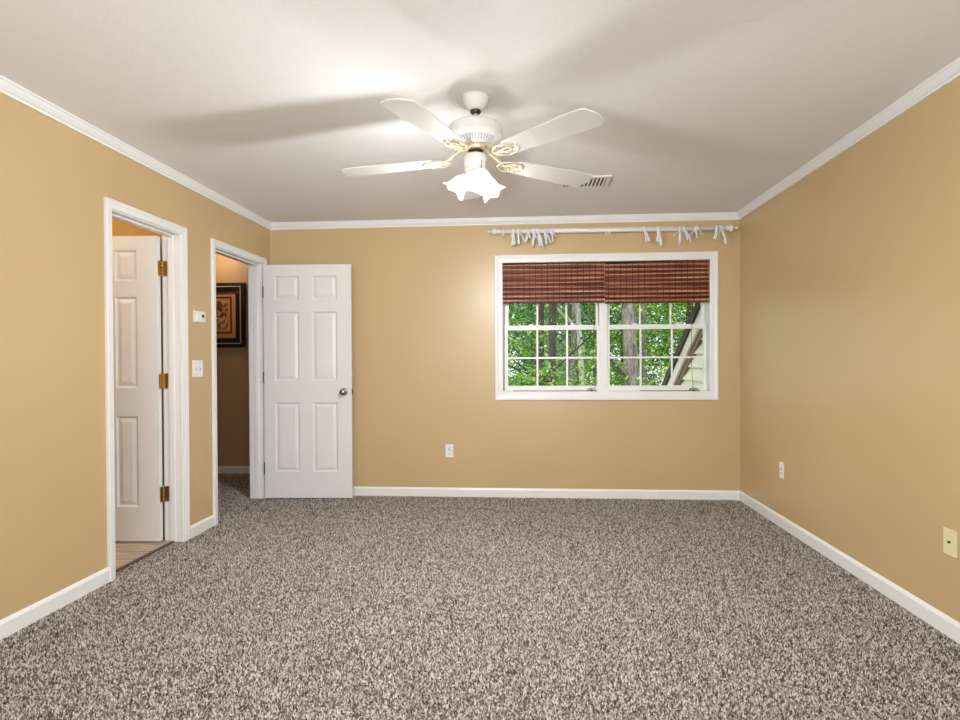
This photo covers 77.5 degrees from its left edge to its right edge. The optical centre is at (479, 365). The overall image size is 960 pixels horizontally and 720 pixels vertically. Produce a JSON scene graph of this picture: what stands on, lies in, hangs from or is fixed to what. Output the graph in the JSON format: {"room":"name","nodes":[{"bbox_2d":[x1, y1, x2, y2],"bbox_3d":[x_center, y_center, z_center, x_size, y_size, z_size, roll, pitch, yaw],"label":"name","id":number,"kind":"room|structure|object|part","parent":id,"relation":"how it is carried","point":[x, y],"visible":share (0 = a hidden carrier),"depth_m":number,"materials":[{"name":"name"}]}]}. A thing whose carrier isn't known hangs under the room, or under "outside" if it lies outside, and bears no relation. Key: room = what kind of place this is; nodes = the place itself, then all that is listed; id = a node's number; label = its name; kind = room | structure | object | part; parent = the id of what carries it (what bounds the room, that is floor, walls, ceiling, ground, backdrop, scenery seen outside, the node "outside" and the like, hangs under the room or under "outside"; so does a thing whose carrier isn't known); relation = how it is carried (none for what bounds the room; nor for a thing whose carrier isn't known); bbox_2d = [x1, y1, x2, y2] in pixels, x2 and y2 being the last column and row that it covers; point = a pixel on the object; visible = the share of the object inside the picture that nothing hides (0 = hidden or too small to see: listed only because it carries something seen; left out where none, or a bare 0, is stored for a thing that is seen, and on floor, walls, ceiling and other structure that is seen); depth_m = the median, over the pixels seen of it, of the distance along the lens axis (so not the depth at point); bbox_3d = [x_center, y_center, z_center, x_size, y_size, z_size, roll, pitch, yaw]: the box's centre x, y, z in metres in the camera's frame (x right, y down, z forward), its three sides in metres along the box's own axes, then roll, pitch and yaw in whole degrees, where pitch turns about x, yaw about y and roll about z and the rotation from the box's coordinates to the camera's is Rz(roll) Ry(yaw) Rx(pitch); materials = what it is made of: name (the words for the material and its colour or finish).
{"room":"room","nodes":[
{"label":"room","id":0,"kind":"room"},
{"bbox_2d":[0,93,269,619],"bbox_3d":[-2.179,0.474,2.213,0.121,3.440,6.382,0,0,4],"label":"wall","id":1,"kind":"structure","parent":0,"point":[55,179],"depth_m":2.95,"materials":[{"name":"beige paint"}]},
{"bbox_2d":[0,515,214,640],"bbox_3d":[-2.102,1.151,2.313,0.013,0.082,6.182,0,0,4],"label":"baseboard","id":2,"kind":"structure","parent":1,"relation":"attached to","point":[13,623],"depth_m":2.92,"materials":[{"name":"white paint"}]},
{"bbox_2d":[104,197,189,581],"bbox_3d":[-2.073,0.130,3.658,0.157,2.102,0.783,0,0,4],"label":"door frame","id":3,"kind":"structure","parent":1,"relation":"attached to","point":[174,236],"depth_m":3.98,"materials":[{"name":"white paint"}]},
{"bbox_2d":[192,360,202,376],"bbox_3d":[-1.966,0.022,4.178,0.017,0.117,0.132,0,0,4],"label":"light switch","id":4,"kind":"object","parent":1,"relation":"attached to","point":[197,365],"visible":1,"depth_m":4.17,"materials":[{"name":"white plastic"}]},
{"bbox_2d":[193,310,205,322],"bbox_3d":[-1.962,-0.340,4.189,0.028,0.082,0.124,0,0,4],"label":"thermostat","id":5,"kind":"object","parent":1,"relation":"attached to","point":[198,316],"visible":1,"depth_m":4.16,"materials":[{"name":"white plastic"}]},
{"bbox_2d":[211,238,266,525],"bbox_3d":[-1.986,0.119,4.836,0.157,2.105,0.920,0,0,4],"label":"door frame","id":6,"kind":"structure","parent":1,"relation":"attached to","point":[255,263],"depth_m":5.23,"materials":[{"name":"white paint"}]},
{"bbox_2d":[262,264,352,497],"bbox_3d":[-1.511,0.139,5.210,0.815,2.026,0.171,0,0,1],"label":"door","id":7,"kind":"structure","parent":1,"relation":"in","point":[307,374],"depth_m":5.20,"materials":[{"name":"white paint"}]},
{"bbox_3d":[-1.179,0.229,5.152,0.066,0.066,0.068,0,0,1],"label":"knob","id":8,"kind":"part","parent":7,"relation":"part of","materials":[{"name":"silver metal"}]},
{"bbox_2d":[112,218,164,536],"bbox_3d":[-3.048,-0.038,4.187,1.900,2.440,0.100,0,0,4],"label":"wall","id":9,"kind":"structure","parent":0,"point":[119,228],"depth_m":4.08,"materials":[{"name":"paint"}]},
{"bbox_2d":[112,236,168,540],"bbox_3d":[-2.427,0.157,3.978,0.693,2.020,0.171,0,0,1],"label":"door","id":10,"kind":"structure","parent":9,"relation":"in","point":[140,496],"depth_m":3.96,"materials":[{"name":"white paint"}]},
{"bbox_2d":[116,541,174,572],"bbox_3d":[-2.069,1.177,3.667,0.022,0.009,0.669,0,0,4],"label":"threshold","id":11,"kind":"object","parent":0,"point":[170,542],"depth_m":3.67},
{"bbox_2d":[216,254,249,465],"bbox_3d":[-2.329,-0.060,6.440,3.000,2.440,0.100,0,0,4],"label":"wall","id":12,"kind":"structure","parent":0,"point":[233,447],"depth_m":6.42,"materials":[{"name":"paint"}]},
{"bbox_2d":[216,282,245,346],"bbox_3d":[-2.851,-0.537,6.404,0.702,0.690,0.040,0,0,4],"label":"framed picture","id":13,"kind":"object","parent":12,"relation":"attached to","point":[230,297],"visible":0.41,"depth_m":6.39,"materials":[{"name":"black paint"}]},
{"bbox_2d":[216,301,227,328],"bbox_3d":[-2.849,-0.537,6.420,0.304,0.304,0.008,0,0,4],"label":"print","id":14,"kind":"object","parent":13,"relation":"attached to","point":[221,306],"depth_m":6.41},
{"bbox_2d":[218,466,249,473],"bbox_3d":[-2.387,1.119,6.398,2.880,0.082,0.013,0,0,4],"label":"baseboard","id":15,"kind":"structure","parent":12,"relation":"attached to","point":[221,469],"depth_m":6.41,"materials":[{"name":"white paint"}]},
{"bbox_2d":[0,0,959,222],"bbox_3d":[-1.034,-1.316,2.648,6.397,0.120,7.450,0,0,4],"label":"ceiling","id":16,"kind":"structure","parent":0,"point":[705,106],"depth_m":2.68,"materials":[{"name":"paint"}]},
{"bbox_2d":[341,91,603,202],"bbox_3d":[-0.069,-1.022,2.837,1.268,0.482,1.349,0,0,4],"label":"ceiling fan","id":17,"kind":"object","parent":16,"relation":"hanging from","point":[474,135],"visible":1,"depth_m":2.74,"materials":[{"name":"white metal"}]},
{"bbox_3d":[-0.452,-0.970,2.946,0.492,0.006,0.148,0,4,17],"label":"fan blade","id":18,"kind":"part","parent":17,"relation":"part of","materials":[{"name":"white laminate"}]},
{"bbox_3d":[-0.216,-0.976,2.410,0.148,0.006,0.492,8,4,25],"label":"fan blade","id":19,"kind":"part","parent":17,"relation":"part of","materials":[{"name":"white laminate"}]},
{"bbox_3d":[-0.099,-0.858,2.839,0.096,0.127,0.123,-46,-13,14],"label":"lamp shade","id":20,"kind":"part","parent":17,"relation":"part of","materials":[{"name":"white glass"}]},
{"bbox_3d":[-0.049,-0.974,3.266,0.148,0.006,0.492,-8,1,-4],"label":"fan blade","id":21,"kind":"part","parent":17,"relation":"part of","materials":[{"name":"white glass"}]},
{"bbox_3d":[-0.002,-0.861,2.739,0.039,0.059,0.059,0,0,4],"label":"light bulb","id":22,"kind":"part","parent":17,"relation":"part of","materials":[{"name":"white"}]},
{"bbox_3d":[0.001,-0.858,2.737,0.123,0.127,0.096,0,44,-11],"label":"lamp shade","id":23,"kind":"part","parent":17,"relation":"part of","materials":[{"name":"white glass"}]},
{"bbox_3d":[0.040,-0.859,2.874,0.123,0.127,0.096,0,-43,49],"label":"lamp shade","id":24,"kind":"part","parent":17,"relation":"part of","materials":[{"name":"white glass"}]},
{"bbox_3d":[0.364,-0.975,3.053,0.492,0.006,0.148,-1,-8,-32],"label":"fan blade","id":25,"kind":"part","parent":17,"relation":"part of","materials":[{"name":"white laminate"}]},
{"bbox_3d":[0.289,-0.970,2.487,0.148,0.006,0.492,10,-7,-43],"label":"fan blade","id":26,"kind":"part","parent":17,"relation":"part of","materials":[{"name":"white wood"}]},
{"bbox_2d":[559,175,611,188],"bbox_3d":[0.729,-1.271,4.159,0.346,0.014,0.265,0,0,4],"label":"ceiling vent","id":27,"kind":"object","parent":16,"relation":"in","point":[603,181],"visible":0.65,"depth_m":4.19,"materials":[{"name":"white metal"}]},
{"bbox_2d":[0,478,959,719],"bbox_3d":[-1.021,1.241,2.669,6.397,0.126,7.450,0,0,4],"label":"floor","id":28,"kind":"structure","parent":0,"point":[122,572],"depth_m":2.49,"materials":[{"name":"carpet"}]},
{"bbox_2d":[218,473,249,513],"bbox_3d":[-2.688,1.166,5.320,1.358,0.014,2.172,0,0,4],"label":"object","id":29,"kind":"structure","parent":28,"relation":"on","point":[232,482],"depth_m":5.59,"materials":[{"name":"grey carpet"}]},
{"bbox_2d":[218,498,262,522],"bbox_3d":[-1.971,1.166,4.841,0.148,0.014,0.787,0,0,4],"label":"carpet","id":30,"kind":"structure","parent":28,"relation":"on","point":[227,515],"depth_m":4.85,"materials":[{"name":"grey carpet"}]},
{"bbox_2d":[0,495,959,719],"bbox_3d":[-0.063,1.178,2.162,4.072,0.014,6.155,0,0,4],"label":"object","id":31,"kind":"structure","parent":28,"relation":"on","point":[334,506],"depth_m":2.73,"materials":[{"name":"grey carpet"}]},
{"bbox_2d":[270,220,739,490],"bbox_3d":[0.108,-0.064,5.323,4.227,2.440,0.170,0,0,4],"label":"wall","id":32,"kind":"structure","parent":0,"point":[423,298],"depth_m":5.25,"materials":[{"name":"beige paint"}]},
{"bbox_2d":[445,444,452,456],"bbox_3d":[-0.269,0.752,5.269,0.070,0.115,0.009,0,0,4],"label":"wall outlet","id":33,"kind":"object","parent":32,"relation":"attached to","point":[448,447],"visible":1,"depth_m":5.27,"materials":[{"name":"white plastic"}]},
{"bbox_2d":[353,486,739,499],"bbox_3d":[0.168,1.115,5.237,4.106,0.082,0.013,0,0,4],"label":"baseboard","id":34,"kind":"structure","parent":32,"relation":"attached to","point":[357,491],"depth_m":5.20,"materials":[{"name":"white paint"}]},
{"bbox_2d":[495,251,718,399],"bbox_3d":[1.085,-0.333,5.239,1.900,1.264,0.188,0,0,4],"label":"window","id":35,"kind":"structure","parent":32,"relation":"in","point":[709,312],"depth_m":5.20,"materials":[{"name":"white paint"}]},
{"bbox_3d":[0.633,-0.608,5.311,0.816,0.582,0.032,0,0,4],"label":"sash","id":36,"kind":"part","parent":35,"relation":"part of","materials":[{"name":"white paint"}]},
{"bbox_3d":[0.633,-0.064,5.277,0.824,0.576,0.032,0,0,4],"label":"sash","id":37,"kind":"part","parent":35,"relation":"part of","materials":[{"name":"white paint"}]},
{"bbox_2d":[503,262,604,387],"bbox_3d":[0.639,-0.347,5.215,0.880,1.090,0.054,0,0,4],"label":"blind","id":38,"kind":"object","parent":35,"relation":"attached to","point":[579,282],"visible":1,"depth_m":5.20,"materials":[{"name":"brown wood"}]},
{"bbox_3d":[0.638,-0.551,5.210,0.876,0.018,0.012,0,0,4],"label":"rail","id":39,"kind":"part","parent":38,"relation":"part of","materials":[{"name":"brown wood"}]},
{"bbox_3d":[0.993,-0.185,5.195,0.020,0.764,0.009,0,1,34],"label":"lift cord","id":40,"kind":"part","parent":38,"relation":"part of","materials":[{"name":"white fabric"}]},
{"bbox_2d":[514,388,596,390],"bbox_3d":[0.655,0.213,5.230,0.731,0.029,0.036,0,0,4],"label":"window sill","id":41,"kind":"structure","parent":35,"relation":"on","point":[588,388],"depth_m":5.22,"materials":[{"name":"white paint"}]},
{"bbox_3d":[0.655,0.224,5.230,0.731,0.009,0.036,0,0,4],"label":"cord","id":42,"kind":"part","parent":41,"relation":"part of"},
{"bbox_3d":[1.085,0.229,5.199,1.770,0.010,0.062,0,0,4],"label":"sill","id":43,"kind":"part","parent":35,"relation":"part of","materials":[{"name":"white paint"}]},
{"bbox_3d":[1.534,-0.612,5.244,0.836,0.582,0.032,0,0,4],"label":"sash","id":44,"kind":"part","parent":35,"relation":"part of","materials":[{"name":"white paint"}]},
{"bbox_2d":[604,260,708,382],"bbox_3d":[1.518,-0.351,5.150,0.877,1.090,0.053,0,0,4],"label":"blind","id":45,"kind":"object","parent":35,"relation":"attached to","point":[636,281],"visible":1,"depth_m":5.13,"materials":[{"name":"brown wood"}]},
{"bbox_3d":[1.517,-0.545,5.145,0.872,0.018,0.012,0,0,4],"label":"rail","id":46,"kind":"part","parent":45,"relation":"part of","materials":[{"name":"brown wood"}]},
{"bbox_3d":[1.821,-0.184,5.134,0.020,0.754,0.009,0,1,34],"label":"lift cord","id":47,"kind":"part","parent":45,"relation":"part of","materials":[{"name":"white fabric"}]},
{"bbox_3d":[1.534,-0.069,5.210,0.844,0.576,0.032,0,0,4],"label":"sash","id":48,"kind":"part","parent":35,"relation":"part of","materials":[{"name":"white paint"}]},
{"bbox_2d":[640,388,699,390],"bbox_3d":[1.638,0.208,5.157,0.501,0.029,0.035,0,0,4],"label":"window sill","id":49,"kind":"structure","parent":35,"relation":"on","point":[693,389],"depth_m":5.15,"materials":[{"name":"white paint"}]},
{"bbox_3d":[1.638,0.219,5.157,0.501,0.009,0.035,0,0,4],"label":"cord","id":50,"kind":"part","parent":49,"relation":"part of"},
{"bbox_2d":[487,224,737,236],"bbox_3d":[1.109,-1.139,5.097,2.106,0.084,0.115,0,0,4],"label":"curtain rod","id":51,"kind":"object","parent":32,"relation":"attached to","point":[730,228],"visible":0.93,"depth_m":5.05,"materials":[{"name":"white paint"}]},
{"bbox_2d":[511,229,515,245],"bbox_3d":[0.288,-1.098,5.123,0.045,0.150,0.065,0,0,4],"label":"tie","id":52,"kind":"object","parent":51,"relation":"attached to","point":[513,231],"visible":1,"depth_m":5.10,"materials":[{"name":"white fabric"}]},
{"bbox_2d":[516,228,525,243],"bbox_3d":[0.352,-1.103,5.119,0.082,0.141,0.064,0,0,4],"label":"tie","id":53,"kind":"object","parent":51,"relation":"attached to","point":[518,229],"visible":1,"depth_m":5.10,"materials":[{"name":"white fabric"}]},
{"bbox_2d":[525,228,530,242],"bbox_3d":[0.410,-1.110,5.115,0.052,0.126,0.063,0,0,4],"label":"tie","id":54,"kind":"object","parent":51,"relation":"attached to","point":[528,235],"visible":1,"depth_m":5.09,"materials":[{"name":"white fabric"}]},
{"bbox_2d":[532,228,536,246],"bbox_3d":[0.461,-1.093,5.110,0.042,0.160,0.066,0,0,4],"label":"tie","id":55,"kind":"object","parent":51,"relation":"attached to","point":[533,231],"visible":1,"depth_m":5.09,"materials":[{"name":"white fabric"}]},
{"bbox_2d":[536,228,543,247],"bbox_3d":[0.510,-1.084,5.108,0.066,0.177,0.063,0,0,4],"label":"tie","id":56,"kind":"object","parent":51,"relation":"hanging from","point":[539,237],"visible":1,"depth_m":5.08,"materials":[{"name":"white fabric"}]},
{"bbox_2d":[543,228,551,244],"bbox_3d":[0.574,-1.100,5.102,0.073,0.146,0.064,0,0,4],"label":"tie","id":57,"kind":"object","parent":51,"relation":"attached to","point":[546,235],"visible":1,"depth_m":5.08,"materials":[{"name":"white fabric"}]},
{"bbox_2d":[550,228,556,241],"bbox_3d":[0.627,-1.110,5.098,0.057,0.126,0.063,0,0,4],"label":"tie","id":58,"kind":"object","parent":51,"relation":"attached to","point":[552,229],"visible":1,"depth_m":5.08,"materials":[{"name":"white fabric"}]},
{"bbox_2d":[642,226,649,242],"bbox_3d":[1.400,-1.101,5.041,0.060,0.141,0.064,0,0,4],"label":"tie","id":59,"kind":"object","parent":51,"relation":"attached to","point":[647,239],"visible":1,"depth_m":5.02,"materials":[{"name":"white fabric"}]},
{"bbox_2d":[656,226,661,245],"bbox_3d":[1.502,-1.087,5.034,0.046,0.171,0.064,0,0,4],"label":"tie","id":60,"kind":"object","parent":51,"relation":"attached to","point":[658,238],"visible":1,"depth_m":5.01,"materials":[{"name":"white fabric"}]},
{"bbox_2d":[673,226,680,244],"bbox_3d":[1.651,-1.089,5.023,0.070,0.165,0.062,0,0,4],"label":"tie","id":61,"kind":"object","parent":51,"relation":"attached to","point":[679,230],"visible":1,"depth_m":5.00,"materials":[{"name":"white fabric"}]},
{"bbox_2d":[681,226,691,242],"bbox_3d":[1.732,-1.095,5.015,0.078,0.153,0.066,0,0,4],"label":"tie","id":62,"kind":"object","parent":51,"relation":"attached to","point":[683,229],"visible":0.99,"depth_m":4.99,"materials":[{"name":"white fabric"}]},
{"bbox_2d":[690,226,697,237],"bbox_3d":[1.783,-1.116,5.012,0.069,0.111,0.064,0,0,4],"label":"tie","id":63,"kind":"object","parent":51,"relation":"hanging from","point":[695,229],"visible":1,"depth_m":4.99,"materials":[{"name":"white fabric"}]},
{"bbox_2d":[713,225,717,240],"bbox_3d":[1.964,-1.104,4.999,0.045,0.136,0.064,0,0,4],"label":"tie","id":64,"kind":"object","parent":51,"relation":"attached to","point":[716,229],"visible":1,"depth_m":4.97,"materials":[{"name":"white fabric"}]},
{"bbox_2d":[719,225,726,244],"bbox_3d":[2.024,-1.088,4.994,0.059,0.167,0.065,0,0,4],"label":"tie","id":65,"kind":"object","parent":51,"relation":"attached to","point":[721,228],"visible":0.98,"depth_m":4.97,"materials":[{"name":"white fabric"}]},
{"bbox_2d":[740,76,959,622],"bbox_3d":[2.039,-0.047,1.980,0.120,2.440,6.552,0,0,4],"label":"wall","id":66,"kind":"structure","parent":0,"point":[850,274],"depth_m":3.21,"materials":[{"name":"beige paint"}]},
{"bbox_2d":[0,57,959,229],"bbox_3d":[-0.073,-1.228,2.142,4.106,0.058,6.182,0,0,4],"label":"crown molding","id":67,"kind":"structure","parent":66,"relation":"attached to","point":[950,72],"depth_m":3.92,"materials":[{"name":"white paint"}]},
{"bbox_2d":[779,462,783,478],"bbox_3d":[2.148,0.748,4.264,0.009,0.115,0.070,0,0,4],"label":"wall outlet","id":68,"kind":"object","parent":66,"relation":"attached to","point":[781,465],"visible":1,"depth_m":4.26,"materials":[{"name":"white plastic"}]},
{"bbox_2d":[739,491,959,643],"bbox_3d":[1.980,1.132,2.010,0.013,0.082,6.182,0,0,4],"label":"baseboard","id":69,"kind":"structure","parent":66,"relation":"attached to","point":[940,621],"depth_m":3.18,"materials":[{"name":"white paint"}]},
{"bbox_2d":[943,527,956,558],"bbox_3d":[2.020,0.762,2.576,0.014,0.115,0.080,0,0,4],"label":"cable plate","id":70,"kind":"object","parent":66,"relation":"attached to","point":[949,536],"visible":1,"depth_m":2.57,"materials":[{"name":"beige plastic"}]},
{"label":"outside","id":71,"kind":"structure","parent":0,"visible":0},
{"bbox_3d":[4.948,4.157,32.576,85.000,0.100,54.368,0,0,4],"label":"ground","id":72,"kind":"structure","parent":71,"visible":0},
{"bbox_2d":[508,304,548,385],"bbox_3d":[-0.856,-0.859,17.006,5.601,10.280,4.986,0,1,28],"label":"tree","id":73,"kind":"object","parent":72,"relation":"on","point":[514,304],"visible":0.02,"depth_m":16.57,"materials":[{"name":"green plant"}]},
{"bbox_2d":[508,304,562,383],"bbox_3d":[0.921,-0.917,22.937,5.601,10.280,4.986,0,0,3],"label":"tree","id":74,"kind":"object","parent":72,"relation":"on","point":[519,304],"visible":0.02,"depth_m":22.38,"materials":[{"name":"green plant"}]},
{"bbox_2d":[508,305,574,385],"bbox_3d":[0.578,1.630,9.242,1.713,5.386,2.385,0,1,21],"label":"sapling","id":75,"kind":"object","parent":72,"relation":"on","point":[547,361],"visible":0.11,"depth_m":9.39,"materials":[{"name":"green plant"}]},
{"bbox_3d":[0.694,1.630,9.206,1.479,5.386,2.284,0,1,26],"label":"stem","id":76,"kind":"part","parent":75,"relation":"part of","materials":[{"name":"plant"}]},
{"bbox_2d":[508,303,595,385],"bbox_3d":[1.597,-0.762,19.443,5.140,10.020,5.622,0,0,19],"label":"tree","id":77,"kind":"object","parent":72,"relation":"on","point":[535,303],"visible":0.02,"depth_m":18.88,"materials":[{"name":"green plant"}]},
{"bbox_2d":[508,303,648,385],"bbox_3d":[0.735,-1.258,11.865,4.707,11.120,5.044,0,1,39],"label":"tree","id":78,"kind":"object","parent":72,"relation":"on","point":[553,307],"visible":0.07,"depth_m":10.37,"materials":[{"name":"green plant"}]},
{"bbox_2d":[508,303,657,385],"bbox_3d":[1.348,-1.210,12.809,4.768,11.006,4.919,-1,1,-27],"label":"tree","id":79,"kind":"object","parent":72,"relation":"on","point":[541,308],"visible":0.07,"depth_m":12.10,"materials":[{"name":"green plant"}]},
{"bbox_2d":[515,303,650,385],"bbox_3d":[4.004,-0.801,22.658,5.626,10.020,5.014,0,0,6],"label":"tree","id":80,"kind":"object","parent":72,"relation":"on","point":[561,303],"visible":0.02,"depth_m":22.27,"materials":[{"name":"green plant"}]},
{"bbox_2d":[508,303,666,385],"bbox_3d":[2.655,-1.537,16.387,5.085,11.588,4.344,-1,1,-30],"label":"tree","id":81,"kind":"object","parent":72,"relation":"on","point":[563,336],"visible":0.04,"depth_m":14.89,"materials":[{"name":"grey plant"}]},
{"bbox_2d":[516,335,664,385],"bbox_3d":[1.187,1.784,8.715,2.352,5.078,2.864,-1,1,-36],"label":"sapling","id":82,"kind":"object","parent":72,"relation":"on","point":[582,373],"visible":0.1,"depth_m":8.91,"materials":[{"name":"green plant"}]},
{"bbox_2d":[508,303,674,385],"bbox_3d":[1.972,-1.551,14.018,5.074,11.662,5.121,0,1,25],"label":"tree","id":83,"kind":"object","parent":72,"relation":"on","point":[574,332],"visible":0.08,"depth_m":13.56,"materials":[{"name":"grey plant"}]},
{"bbox_2d":[508,303,676,385],"bbox_3d":[2.511,-0.741,16.230,5.014,10.020,5.626,0,0,3],"label":"tree","id":84,"kind":"object","parent":72,"relation":"on","point":[523,308],"visible":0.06,"depth_m":15.65,"materials":[{"name":"green plant"}]},
{"bbox_2d":[508,303,684,385],"bbox_3d":[2.697,-1.221,13.350,4.777,11.008,4.736,-1,1,-37],"label":"tree","id":85,"kind":"object","parent":72,"relation":"on","point":[628,312],"visible":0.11,"depth_m":11.76,"materials":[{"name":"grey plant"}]},
{"bbox_2d":[509,303,687,385],"bbox_3d":[2.729,-1.224,13.533,4.787,11.006,5.119,-1,1,-24],"label":"tree","id":86,"kind":"object","parent":72,"relation":"on","point":[577,315],"visible":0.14,"depth_m":13.08,"materials":[{"name":"green plant"}]},
{"bbox_2d":[557,348,639,385],"bbox_3d":[1.715,2.018,9.282,1.836,4.597,3.403,0,0,4],"label":"sapling","id":87,"kind":"object","parent":72,"relation":"on","point":[583,349],"visible":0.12,"depth_m":9.56,"materials":[{"name":"green plant"}]},
{"bbox_2d":[545,303,694,385],"bbox_3d":[4.464,-0.901,18.722,5.601,10.280,4.986,0,0,-16],"label":"tree","id":88,"kind":"object","parent":72,"relation":"on","point":[685,306],"visible":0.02,"depth_m":18.33,"materials":[{"name":"green plant"}]},
{"bbox_2d":[548,303,693,385],"bbox_3d":[3.947,-1.241,14.904,5.043,11.008,4.353,0,1,25],"label":"tree","id":89,"kind":"object","parent":72,"relation":"on","point":[643,314],"visible":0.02,"depth_m":13.73,"materials":[{"name":"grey plant"}]},
{"bbox_2d":[611,329,676,385],"bbox_3d":[3.114,1.729,9.350,2.229,5.160,2.478,-1,1,-38],"label":"sapling","id":90,"kind":"object","parent":72,"relation":"on","point":[645,366],"visible":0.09,"depth_m":9.32,"materials":[{"name":"green plant"}]},
{"bbox_2d":[614,303,685,381],"bbox_3d":[7.398,-0.827,23.540,5.140,10.020,5.622,-1,1,-37],"label":"tree","id":91,"kind":"object","parent":72,"relation":"on","point":[673,303],"visible":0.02,"depth_m":23.36,"materials":[{"name":"green plant"}]},
{"bbox_2d":[610,303,693,385],"bbox_3d":[5.887,-0.762,16.625,5.140,10.020,5.622,-1,1,-24],"label":"tree","id":92,"kind":"object","parent":72,"relation":"on","point":[688,314],"visible":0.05,"depth_m":16.51,"materials":[{"name":"green plant"}]},
{"bbox_2d":[646,303,684,383],"bbox_3d":[8.057,-0.798,19.605,5.014,10.020,5.626,-1,1,-41],"label":"tree","id":93,"kind":"object","parent":72,"relation":"on","point":[684,303],"visible":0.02,"depth_m":19.46,"materials":[{"name":"green plant"}]},
{"bbox_2d":[662,303,702,384],"bbox_3d":[3.454,1.717,7.432,2.500,5.209,4.496,0,0,4],"label":"house wing","id":94,"kind":"object","parent":72,"relation":"on","point":[683,373],"visible":0.03,"depth_m":6.09}
]}

